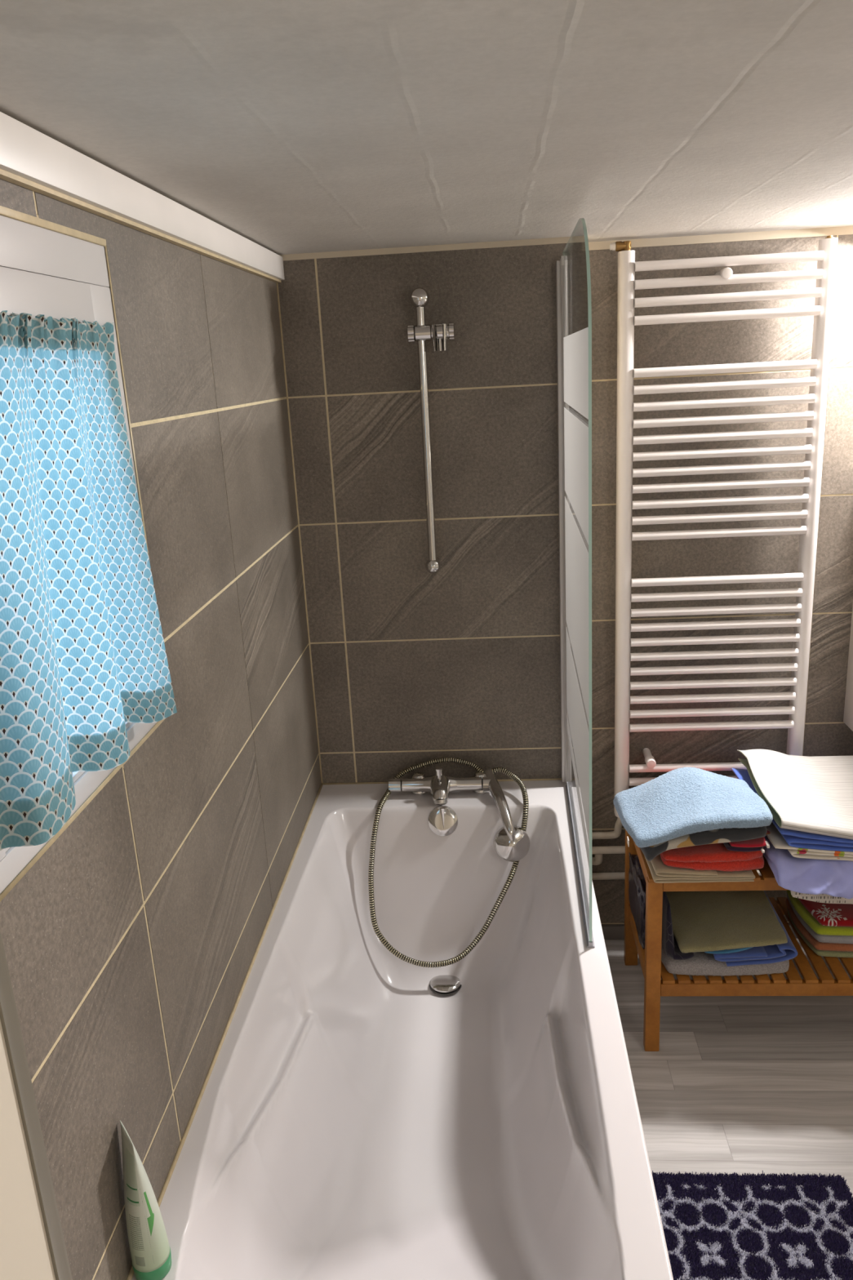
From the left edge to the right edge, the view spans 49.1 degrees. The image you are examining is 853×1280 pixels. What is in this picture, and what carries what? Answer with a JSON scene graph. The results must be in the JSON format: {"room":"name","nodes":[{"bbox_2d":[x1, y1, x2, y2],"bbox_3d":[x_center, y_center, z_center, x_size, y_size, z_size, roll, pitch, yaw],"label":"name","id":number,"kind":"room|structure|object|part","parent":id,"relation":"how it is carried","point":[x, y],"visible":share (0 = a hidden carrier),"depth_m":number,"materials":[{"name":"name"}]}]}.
{"room":"bathroom","nodes":[
{"label":"bathroom","id":0,"kind":"room"},
{"bbox_2d":[0,178,321,1279],"bbox_3d":[-0.456,0.483,0.846,0.122,1.867,3.200,-2,16,4],"label":"wall","id":1,"kind":"structure","parent":0,"point":[131,944],"depth_m":1.37,"materials":[{"name":"tile"}]},
{"bbox_2d":[0,930,72,1279],"bbox_3d":[-0.438,0.472,0.918,0.106,1.845,0.024,-2,16,4],"label":"trim","id":2,"kind":"structure","parent":1,"relation":"attached to","point":[9,1019],"depth_m":0.91,"materials":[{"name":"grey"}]},
{"bbox_2d":[0,214,157,893],"bbox_3d":[-0.438,-0.126,1.027,0.078,0.631,0.492,-2,16,4],"label":"window","id":3,"kind":"structure","parent":1,"relation":"in","point":[43,271],"depth_m":1.03,"materials":[{"name":"grey plastic"}]},
{"bbox_2d":[0,310,177,850],"bbox_3d":[-0.376,-0.064,0.914,0.066,0.496,0.654,-2,16,2],"label":"curtain","id":4,"kind":"object","parent":3,"relation":"hanging from","point":[83,655],"visible":1,"depth_m":0.99,"materials":[{"name":"blue fabric"}]},
{"bbox_2d":[0,205,164,902],"bbox_3d":[-0.402,-0.128,1.026,0.002,0.644,0.498,-2,16,4],"label":"trim","id":5,"kind":"structure","parent":1,"relation":"attached to","point":[7,212],"depth_m":1.07,"materials":[{"name":"beige plastic"}]},
{"bbox_2d":[0,111,284,282],"bbox_3d":[-0.380,-0.620,1.380,0.020,0.054,1.535,-2,16,4],"label":"trim","id":6,"kind":"structure","parent":1,"relation":"attached to","point":[30,159],"depth_m":1.15,"materials":[{"name":"white plastic"}]},
{"bbox_2d":[126,283,561,1279],"bbox_3d":[-0.039,-0.009,1.555,0.641,1.249,1.514,-2,16,4],"label":"trim","id":7,"kind":"structure","parent":1,"relation":"attached to","point":[186,1131],"depth_m":2.03,"materials":[{"name":"beige plastic"}]},
{"bbox_2d":[276,243,567,782],"bbox_3d":[0.050,0.002,2.410,0.690,1.855,0.131,-2,16,4],"label":"wall","id":8,"kind":"structure","parent":0,"point":[412,665],"depth_m":2.25,"materials":[{"name":"tile"}]},
{"bbox_2d":[406,287,455,573],"bbox_3d":[0.023,-0.473,2.161,0.106,0.645,0.077,-2,16,4],"label":"shower rail","id":9,"kind":"object","parent":8,"relation":"attached to","point":[420,333],"visible":1,"depth_m":2.11,"materials":[{"name":"silver metal"}]},
{"bbox_3d":[-0.034,-0.685,2.087,0.017,0.038,0.036,-2,16,4],"label":"knob","id":10,"kind":"part","parent":9,"relation":"part of","materials":[{"name":"silver metal"}]},
{"bbox_3d":[0.000,-0.471,2.151,0.020,0.592,0.020,-2,16,4],"label":"rail","id":11,"kind":"part","parent":9,"relation":"part of","materials":[{"name":"silver metal"}]},
{"bbox_3d":[0.056,-0.688,2.080,0.014,0.037,0.035,-2,16,4],"label":"knob","id":12,"kind":"part","parent":9,"relation":"part of","materials":[{"name":"silver metal"}]},
{"bbox_2d":[279,226,852,260],"bbox_3d":[0.751,-0.708,1.400,2.520,0.022,1.764,-2,16,4],"label":"trim","id":13,"kind":"structure","parent":8,"relation":"attached to","point":[843,230],"depth_m":2.13,"materials":[{"name":"beige paint"}]},
{"bbox_2d":[555,217,595,947],"bbox_3d":[0.304,-0.142,1.900,0.024,1.271,0.729,-2,16,5],"label":"screen","id":14,"kind":"object","parent":8,"relation":"attached to","point":[573,278],"visible":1,"depth_m":1.82,"materials":[{"name":"clear glass"}]},
{"bbox_2d":[0,0,852,254],"bbox_3d":[0.729,-0.530,0.551,2.650,0.120,3.560,-2,16,4],"label":"ceiling","id":15,"kind":"structure","parent":0,"point":[291,126],"depth_m":0.97,"materials":[{"name":"white paint"}]},
{"bbox_2d":[589,234,852,924],"bbox_3d":[1.254,-0.065,2.429,1.710,1.850,0.101,-2,16,4],"label":"wall","id":16,"kind":"structure","parent":0,"point":[826,733],"depth_m":2.34,"materials":[{"name":"tile"}]},
{"bbox_2d":[591,853,603,865],"bbox_3d":[0.467,0.607,2.602,0.057,0.050,0.029,10,21,38],"label":"pipe","id":17,"kind":"object","parent":16,"relation":"attached to","point":[597,860],"visible":0.7,"depth_m":2.58,"materials":[{"name":"white metal"}]},
{"bbox_2d":[591,817,622,839],"bbox_3d":[0.487,0.518,2.563,0.111,0.111,0.064,-2,16,4],"label":"pipe","id":18,"kind":"object","parent":16,"relation":"attached to","point":[616,833],"visible":0.65,"depth_m":2.58,"materials":[{"name":"white metal"}]},
{"bbox_2d":[591,845,625,854],"bbox_3d":[1.084,0.558,2.523,1.300,0.025,0.021,-2,16,4],"label":"pipe","id":19,"kind":"object","parent":16,"relation":"attached to","point":[611,849],"visible":0.23,"depth_m":2.56,"materials":[{"name":"white metal"}]},
{"bbox_2d":[591,870,761,879],"bbox_3d":[1.092,0.647,2.588,1.300,0.023,0.020,-2,16,4],"label":"pipe","id":20,"kind":"object","parent":16,"relation":"attached to","point":[620,875],"visible":0.21,"depth_m":2.62,"materials":[{"name":"white metal"}]},
{"bbox_2d":[601,923,797,939],"bbox_3d":[1.297,0.817,2.629,1.708,0.043,0.012,-2,16,4],"label":"baseboard","id":21,"kind":"structure","parent":16,"relation":"attached to","point":[611,931],"depth_m":2.68,"materials":[{"name":"grey"}]},
{"bbox_2d":[609,235,838,817],"bbox_3d":[0.705,-0.227,2.316,0.504,1.439,0.085,-2,16,4],"label":"towel radiator","id":22,"kind":"object","parent":16,"relation":"attached to","point":[825,256],"visible":0.91,"depth_m":2.25,"materials":[{"name":"white metal"}]},
{"bbox_2d":[615,240,631,251],"bbox_3d":[0.447,-0.895,2.121,0.036,0.023,0.022,-2,16,4],"label":"valve","id":23,"kind":"object","parent":22,"relation":"attached to","point":[625,246],"depth_m":2.11,"materials":[{"name":"gold metal"}]},
{"bbox_3d":[0.492,-0.206,2.324,0.036,1.417,0.037,-2,16,4],"label":"post","id":24,"kind":"part","parent":22,"relation":"part of","materials":[{"name":"white metal"}]},
{"bbox_3d":[0.746,0.371,2.464,0.415,0.021,0.021,-2,16,4],"label":"rail","id":25,"kind":"part","parent":22,"relation":"part of","materials":[{"name":"white metal"}]},
{"bbox_3d":[0.744,0.334,2.453,0.415,0.021,0.021,-2,16,4],"label":"rail","id":26,"kind":"part","parent":22,"relation":"part of","materials":[{"name":"white metal"}]},
{"bbox_3d":[0.738,0.224,2.421,0.415,0.021,0.021,-2,16,4],"label":"rail","id":27,"kind":"part","parent":22,"relation":"part of","materials":[{"name":"white metal"}]},
{"bbox_3d":[0.736,0.186,2.410,0.415,0.021,0.021,-2,16,4],"label":"rail","id":28,"kind":"part","parent":22,"relation":"part of","materials":[{"name":"white metal"}]},
{"bbox_3d":[0.734,0.149,2.399,0.415,0.021,0.021,-2,16,4],"label":"rail","id":29,"kind":"part","parent":22,"relation":"part of","materials":[{"name":"white metal"}]},
{"bbox_3d":[0.732,0.112,2.388,0.415,0.021,0.021,-2,16,4],"label":"rail","id":30,"kind":"part","parent":22,"relation":"part of","materials":[{"name":"white metal"}]},
{"bbox_3d":[0.730,0.074,2.377,0.415,0.021,0.021,-2,16,4],"label":"rail","id":31,"kind":"part","parent":22,"relation":"part of","materials":[{"name":"white metal"}]},
{"bbox_3d":[0.728,0.037,2.366,0.415,0.021,0.021,-2,16,4],"label":"rail","id":32,"kind":"part","parent":22,"relation":"part of","materials":[{"name":"white metal"}]},
{"bbox_3d":[0.726,0.000,2.355,0.415,0.021,0.021,-2,16,4],"label":"rail","id":33,"kind":"part","parent":22,"relation":"part of","materials":[{"name":"white metal"}]},
{"bbox_3d":[0.724,-0.037,2.344,0.415,0.021,0.021,-2,16,4],"label":"rail","id":34,"kind":"part","parent":22,"relation":"part of","materials":[{"name":"white metal"}]},
{"bbox_3d":[0.722,-0.074,2.333,0.415,0.021,0.021,-2,16,4],"label":"rail","id":35,"kind":"part","parent":22,"relation":"part of","materials":[{"name":"white metal"}]},
{"bbox_3d":[0.720,-0.112,2.322,0.415,0.021,0.021,-2,16,4],"label":"rail","id":36,"kind":"part","parent":22,"relation":"part of","materials":[{"name":"white metal"}]},
{"bbox_3d":[0.718,-0.149,2.311,0.415,0.021,0.021,-2,16,4],"label":"rail","id":37,"kind":"part","parent":22,"relation":"part of","materials":[{"name":"white metal"}]},
{"bbox_3d":[0.712,-0.261,2.278,0.415,0.021,0.021,-2,16,4],"label":"rail","id":38,"kind":"part","parent":22,"relation":"part of","materials":[{"name":"white metal"}]},
{"bbox_3d":[0.710,-0.298,2.267,0.415,0.021,0.021,-2,16,4],"label":"rail","id":39,"kind":"part","parent":22,"relation":"part of","materials":[{"name":"white metal"}]},
{"bbox_3d":[0.708,-0.335,2.256,0.415,0.021,0.021,-2,16,4],"label":"rail","id":40,"kind":"part","parent":22,"relation":"part of","materials":[{"name":"white metal"}]},
{"bbox_3d":[0.706,-0.372,2.245,0.415,0.021,0.021,-2,16,4],"label":"rail","id":41,"kind":"part","parent":22,"relation":"part of","materials":[{"name":"white metal"}]},
{"bbox_3d":[0.704,-0.409,2.234,0.415,0.021,0.021,-2,16,4],"label":"rail","id":42,"kind":"part","parent":22,"relation":"part of","materials":[{"name":"white metal"}]},
{"bbox_3d":[0.702,-0.446,2.224,0.415,0.021,0.021,-2,16,4],"label":"rail","id":43,"kind":"part","parent":22,"relation":"part of","materials":[{"name":"white metal"}]},
{"bbox_3d":[0.700,-0.483,2.213,0.415,0.021,0.021,-2,16,4],"label":"rail","id":44,"kind":"part","parent":22,"relation":"part of","materials":[{"name":"white metal"}]},
{"bbox_3d":[0.698,-0.520,2.202,0.415,0.021,0.021,-2,16,4],"label":"rail","id":45,"kind":"part","parent":22,"relation":"part of","materials":[{"name":"white metal"}]},
{"bbox_3d":[0.696,-0.557,2.191,0.415,0.021,0.021,-2,16,4],"label":"rail","id":46,"kind":"part","parent":22,"relation":"part of","materials":[{"name":"white metal"}]},
{"bbox_3d":[0.695,-0.594,2.180,0.415,0.021,0.021,-2,16,4],"label":"rail","id":47,"kind":"part","parent":22,"relation":"part of","materials":[{"name":"white metal"}]},
{"bbox_3d":[0.693,-0.631,2.169,0.415,0.021,0.021,-2,16,4],"label":"rail","id":48,"kind":"part","parent":22,"relation":"part of","materials":[{"name":"white metal"}]},
{"bbox_3d":[0.687,-0.743,2.136,0.415,0.021,0.021,-2,16,4],"label":"rail","id":49,"kind":"part","parent":22,"relation":"part of","materials":[{"name":"white metal"}]},
{"bbox_3d":[0.685,-0.780,2.125,0.415,0.021,0.021,-2,16,4],"label":"rail","id":50,"kind":"part","parent":22,"relation":"part of","materials":[{"name":"white metal"}]},
{"bbox_3d":[0.683,-0.817,2.114,0.415,0.021,0.021,-2,16,4],"label":"rail","id":51,"kind":"part","parent":22,"relation":"part of","materials":[{"name":"white metal"}]},
{"bbox_3d":[0.681,-0.854,2.103,0.415,0.021,0.021,-2,16,4],"label":"rail","id":52,"kind":"part","parent":22,"relation":"part of","materials":[{"name":"white metal"}]},
{"bbox_3d":[0.939,-0.220,2.291,0.036,1.417,0.037,-2,16,4],"label":"post","id":53,"kind":"part","parent":22,"relation":"part of","materials":[{"name":"white metal"}]},
{"bbox_2d":[843,606,852,731],"bbox_3d":[1.310,-0.035,2.137,0.477,0.648,0.464,-2,16,4],"label":"upper cabinet","id":54,"kind":"object","parent":16,"relation":"attached to","point":[848,709],"visible":1,"depth_m":2.41,"materials":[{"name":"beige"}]},
{"bbox_2d":[604,937,852,1196],"bbox_3d":[0.829,1.364,1.109,2.650,0.100,3.560,-2,16,4],"label":"floor","id":55,"kind":"structure","parent":0,"point":[740,1085],"depth_m":2.15,"materials":[{"name":"grey plastic"}]},
{"bbox_2d":[131,780,673,1279],"bbox_3d":[0.016,0.866,1.764,0.657,0.567,1.596,-2,16,4],"label":"bathtub","id":56,"kind":"object","parent":55,"relation":"on","point":[364,1112],"visible":0.95,"depth_m":1.76,"materials":[{"name":"ceramic"}]},
{"bbox_2d":[120,1120,171,1279],"bbox_3d":[-0.342,0.680,1.125,0.047,0.199,0.050,-2,16,4],"label":"tube","id":57,"kind":"object","parent":56,"relation":"on","point":[148,1244],"visible":1,"depth_m":1.11,"materials":[{"name":"green"}]},
{"bbox_2d":[387,766,491,805],"bbox_3d":[0.038,0.359,2.345,0.272,0.087,0.140,-2,16,4],"label":"mixer tap","id":58,"kind":"object","parent":56,"relation":"on","point":[440,786],"visible":0.92,"depth_m":2.35,"materials":[{"name":"silver metal"}]},
{"bbox_3d":[-0.080,0.371,2.377,0.032,0.035,0.035,-2,16,4],"label":"handle","id":59,"kind":"part","parent":58,"relation":"part of","materials":[{"name":"silver metal"}]},
{"bbox_3d":[0.032,0.338,2.335,0.020,0.039,0.020,-2,16,4],"label":"diverter knob","id":60,"kind":"part","parent":58,"relation":"part of","materials":[{"name":"silver metal"}]},
{"bbox_3d":[0.033,0.378,2.325,0.052,0.055,0.080,-2,16,4],"label":"spout","id":61,"kind":"part","parent":58,"relation":"part of","materials":[{"name":"silver metal"}]},
{"bbox_2d":[368,756,529,968],"bbox_3d":[0.058,0.542,2.316,0.403,0.410,0.327,-2,16,4],"label":"shower","id":62,"kind":"object","parent":58,"relation":"hanging from","point":[511,842],"visible":1,"depth_m":2.26,"materials":[{"name":"silver metal"}]},
{"bbox_3d":[0.181,0.406,2.310,0.030,0.113,0.190,-7,17,-12],"label":"handle","id":63,"kind":"part","parent":62,"relation":"part of","materials":[{"name":"silver metal"}]},
{"bbox_3d":[0.157,0.363,2.360,0.028,0.035,0.035,-2,16,4],"label":"handle","id":64,"kind":"part","parent":58,"relation":"part of","materials":[{"name":"silver metal"}]},
{"bbox_2d":[623,829,852,1051],"bbox_3d":[0.916,0.703,2.325,0.784,0.470,0.364,-2,16,4],"label":"bench","id":65,"kind":"object","parent":55,"relation":"on","point":[653,968],"visible":0.28,"depth_m":2.19,"materials":[{"name":"brown wood"}]},
{"bbox_3d":[0.553,0.671,2.514,0.034,0.462,0.026,-2,16,4],"label":"leg","id":66,"kind":"part","parent":65,"relation":"part of","materials":[{"name":"brown wood"}]},
{"bbox_3d":[0.546,0.775,2.371,0.018,0.045,0.308,-2,16,4],"label":"rail","id":67,"kind":"part","parent":65,"relation":"part of","materials":[{"name":"brown wood"}]},
{"bbox_2d":[628,852,646,949],"bbox_3d":[0.536,0.644,2.328,0.044,0.195,0.247,-2,16,4],"label":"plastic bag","id":68,"kind":"object","parent":65,"relation":"on","point":[637,882],"visible":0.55,"depth_m":2.27,"materials":[{"name":"grey plastic"}]},
{"bbox_3d":[0.532,0.522,2.296,0.018,0.043,0.308,-2,16,4],"label":"rail","id":69,"kind":"part","parent":65,"relation":"part of","materials":[{"name":"brown wood"}]},
{"bbox_3d":[0.533,0.767,2.194,0.034,0.462,0.026,-2,16,4],"label":"leg","id":70,"kind":"part","parent":65,"relation":"part of","materials":[{"name":"brown wood"}]},
{"bbox_2d":[644,853,755,883],"bbox_3d":[0.627,0.472,2.271,0.236,0.030,0.408,-2,16,4],"label":"linens","id":71,"kind":"object","parent":65,"relation":"on","point":[660,873],"visible":0.14,"depth_m":2.09,"materials":[{"name":"beige fabric"}]},
{"bbox_2d":[660,843,764,871],"bbox_3d":[0.658,0.442,2.264,0.244,0.056,0.401,-2,16,4],"label":"folded towel","id":72,"kind":"object","parent":71,"relation":"on","point":[716,856],"visible":0.16,"depth_m":2.08,"materials":[{"name":"red fabric"}]},
{"bbox_2d":[640,826,767,861],"bbox_3d":[0.626,0.428,2.170,0.288,0.077,0.232,-2,16,4],"label":"folded cloth","id":73,"kind":"object","parent":72,"relation":"on","point":[734,834],"visible":0.2,"depth_m":2.06,"materials":[{"name":"grey fabric"}]},
{"bbox_2d":[613,767,773,847],"bbox_3d":[0.609,0.378,2.158,0.326,0.114,0.237,-2,16,4],"label":"folded towel","id":74,"kind":"object","parent":73,"relation":"on","point":[684,801],"visible":1,"depth_m":2.12,"materials":[{"name":"blue fabric"}]},
{"bbox_2d":[723,842,764,853],"bbox_3d":[0.710,0.441,2.134,0.087,0.009,0.169,-2,16,4],"label":"folded cloth","id":75,"kind":"object","parent":72,"relation":"on","point":[727,845],"visible":0.23,"depth_m":2.06,"materials":[{"name":"black fabric"}]},
{"bbox_2d":[728,836,769,848],"bbox_3d":[0.719,0.431,2.131,0.087,0.009,0.166,-2,16,4],"label":"folded cloth","id":76,"kind":"object","parent":75,"relation":"on","point":[761,842],"visible":0.27,"depth_m":2.06,"materials":[{"name":"red fabric"}]},
{"bbox_2d":[661,943,789,976],"bbox_3d":[0.718,0.734,2.311,0.309,0.045,0.279,-2,16,4],"label":"folded towel","id":77,"kind":"object","parent":65,"relation":"on","point":[703,963],"visible":0.11,"depth_m":2.19,"materials":[{"name":"fabric"}]},
{"bbox_2d":[712,890,798,966],"bbox_3d":[0.769,0.694,2.280,0.189,0.050,0.267,-2,16,4],"label":"folded cloth","id":78,"kind":"object","parent":77,"relation":"on","point":[767,954],"visible":0.23,"depth_m":2.16,"materials":[{"name":"blue fabric"}]},
{"bbox_2d":[705,946,753,953],"bbox_3d":[0.715,0.684,2.283,0.127,0.027,0.259,-2,16,4],"label":"folded cloth","id":79,"kind":"object","parent":78,"relation":"on","point":[735,950],"visible":0.11,"depth_m":2.16,"materials":[{"name":"teal fabric"}]},
{"bbox_2d":[665,890,787,952],"bbox_3d":[0.718,0.661,2.301,0.252,0.048,0.316,-2,16,4],"label":"folded towel","id":80,"kind":"object","parent":79,"relation":"on","point":[716,920],"visible":0.67,"depth_m":2.23,"materials":[{"name":"green fabric"}]},
{"bbox_2d":[662,891,693,959],"bbox_3d":[0.600,0.639,2.295,0.077,0.147,0.284,-2,16,4],"label":"folded cloth","id":81,"kind":"object","parent":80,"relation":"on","point":[672,949],"visible":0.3,"depth_m":2.18,"materials":[{"name":"fabric"}]},
{"bbox_3d":[0.895,0.547,2.105,0.714,0.028,0.018,-2,16,4],"label":"rail","id":82,"kind":"part","parent":65,"relation":"part of","materials":[{"name":"brown wood"}]},
{"bbox_3d":[0.909,0.814,2.184,0.714,0.034,0.018,-2,16,4],"label":"shelf rail","id":83,"kind":"part","parent":65,"relation":"part of","materials":[{"name":"brown wood"}]},
{"bbox_3d":[0.930,0.718,2.504,0.714,0.034,0.018,-2,16,4],"label":"shelf rail","id":84,"kind":"part","parent":65,"relation":"part of","materials":[{"name":"brown wood"}]},
{"bbox_2d":[786,907,852,957],"bbox_3d":[1.092,0.722,2.336,0.328,0.014,0.235,-2,16,4],"label":"folded towel","id":85,"kind":"object","parent":65,"relation":"on","point":[820,953],"visible":0.23,"depth_m":2.24,"materials":[{"name":"fabric"}]},
{"bbox_2d":[786,897,852,951],"bbox_3d":[1.089,0.705,2.331,0.332,0.019,0.233,-2,16,4],"label":"folded towel","id":86,"kind":"object","parent":85,"relation":"on","point":[818,945],"visible":0.3,"depth_m":2.25,"materials":[{"name":"brown fabric"}]},
{"bbox_2d":[786,892,852,943],"bbox_3d":[1.090,0.684,2.326,0.328,0.022,0.233,-2,16,4],"label":"folded towel","id":87,"kind":"object","parent":86,"relation":"on","point":[820,938],"visible":0.27,"depth_m":2.23,"materials":[{"name":"grey fabric"}]},
{"bbox_2d":[786,889,852,936],"bbox_3d":[1.086,0.664,2.320,0.332,0.019,0.233,-2,16,4],"label":"folded towel","id":88,"kind":"object","parent":87,"relation":"on","point":[806,915],"visible":0.3,"depth_m":2.24,"materials":[{"name":"green fabric"}]},
{"bbox_2d":[798,898,852,926],"bbox_3d":[1.090,0.641,2.315,0.324,0.022,0.229,-2,16,4],"label":"folded cloth","id":89,"kind":"object","parent":88,"relation":"on","point":[827,914],"visible":0.41,"depth_m":2.25,"materials":[{"name":"red fabric"}]},
{"bbox_2d":[791,890,852,903],"bbox_3d":[0.988,0.494,2.253,0.372,0.071,0.416,-2,16,4],"label":"folded cloth","id":90,"kind":"object","parent":65,"relation":"on","point":[821,898],"visible":0.09,"depth_m":2.07,"materials":[{"name":"fabric"}]},
{"bbox_2d":[763,835,852,898],"bbox_3d":[0.984,0.461,2.218,0.422,0.075,0.479,-2,16,4],"label":"towel","id":91,"kind":"object","parent":90,"relation":"on","point":[833,877],"visible":0.22,"depth_m":2.03,"materials":[{"name":"purple fabric"}]},
{"bbox_2d":[765,822,852,861],"bbox_3d":[0.973,0.421,2.182,0.439,0.040,0.314,-2,16,4],"label":"folded cloth","id":92,"kind":"object","parent":91,"relation":"on","point":[775,837],"visible":0.25,"depth_m":2.04,"materials":[{"name":"fabric"}]},
{"bbox_2d":[731,768,852,851],"bbox_3d":[0.972,0.389,2.184,0.424,0.055,0.332,-2,16,4],"label":"folded cloth","id":93,"kind":"object","parent":92,"relation":"on","point":[800,839],"visible":0.23,"depth_m":2.04,"materials":[{"name":"blue fabric"}]},
{"bbox_2d":[737,749,852,839],"bbox_3d":[0.984,0.353,2.181,0.417,0.072,0.364,-2,16,4],"label":"folded towel","id":94,"kind":"object","parent":93,"relation":"on","point":[814,794],"visible":1,"depth_m":2.18,"materials":[{"name":"white fabric"}]},
{"bbox_2d":[652,1170,852,1279],"bbox_3d":[0.591,1.212,1.452,0.443,0.020,0.916,-2,16,4],"label":"bath mat","id":95,"kind":"object","parent":55,"relation":"on","point":[734,1226],"visible":0.83,"depth_m":1.77,"materials":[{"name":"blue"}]}
]}

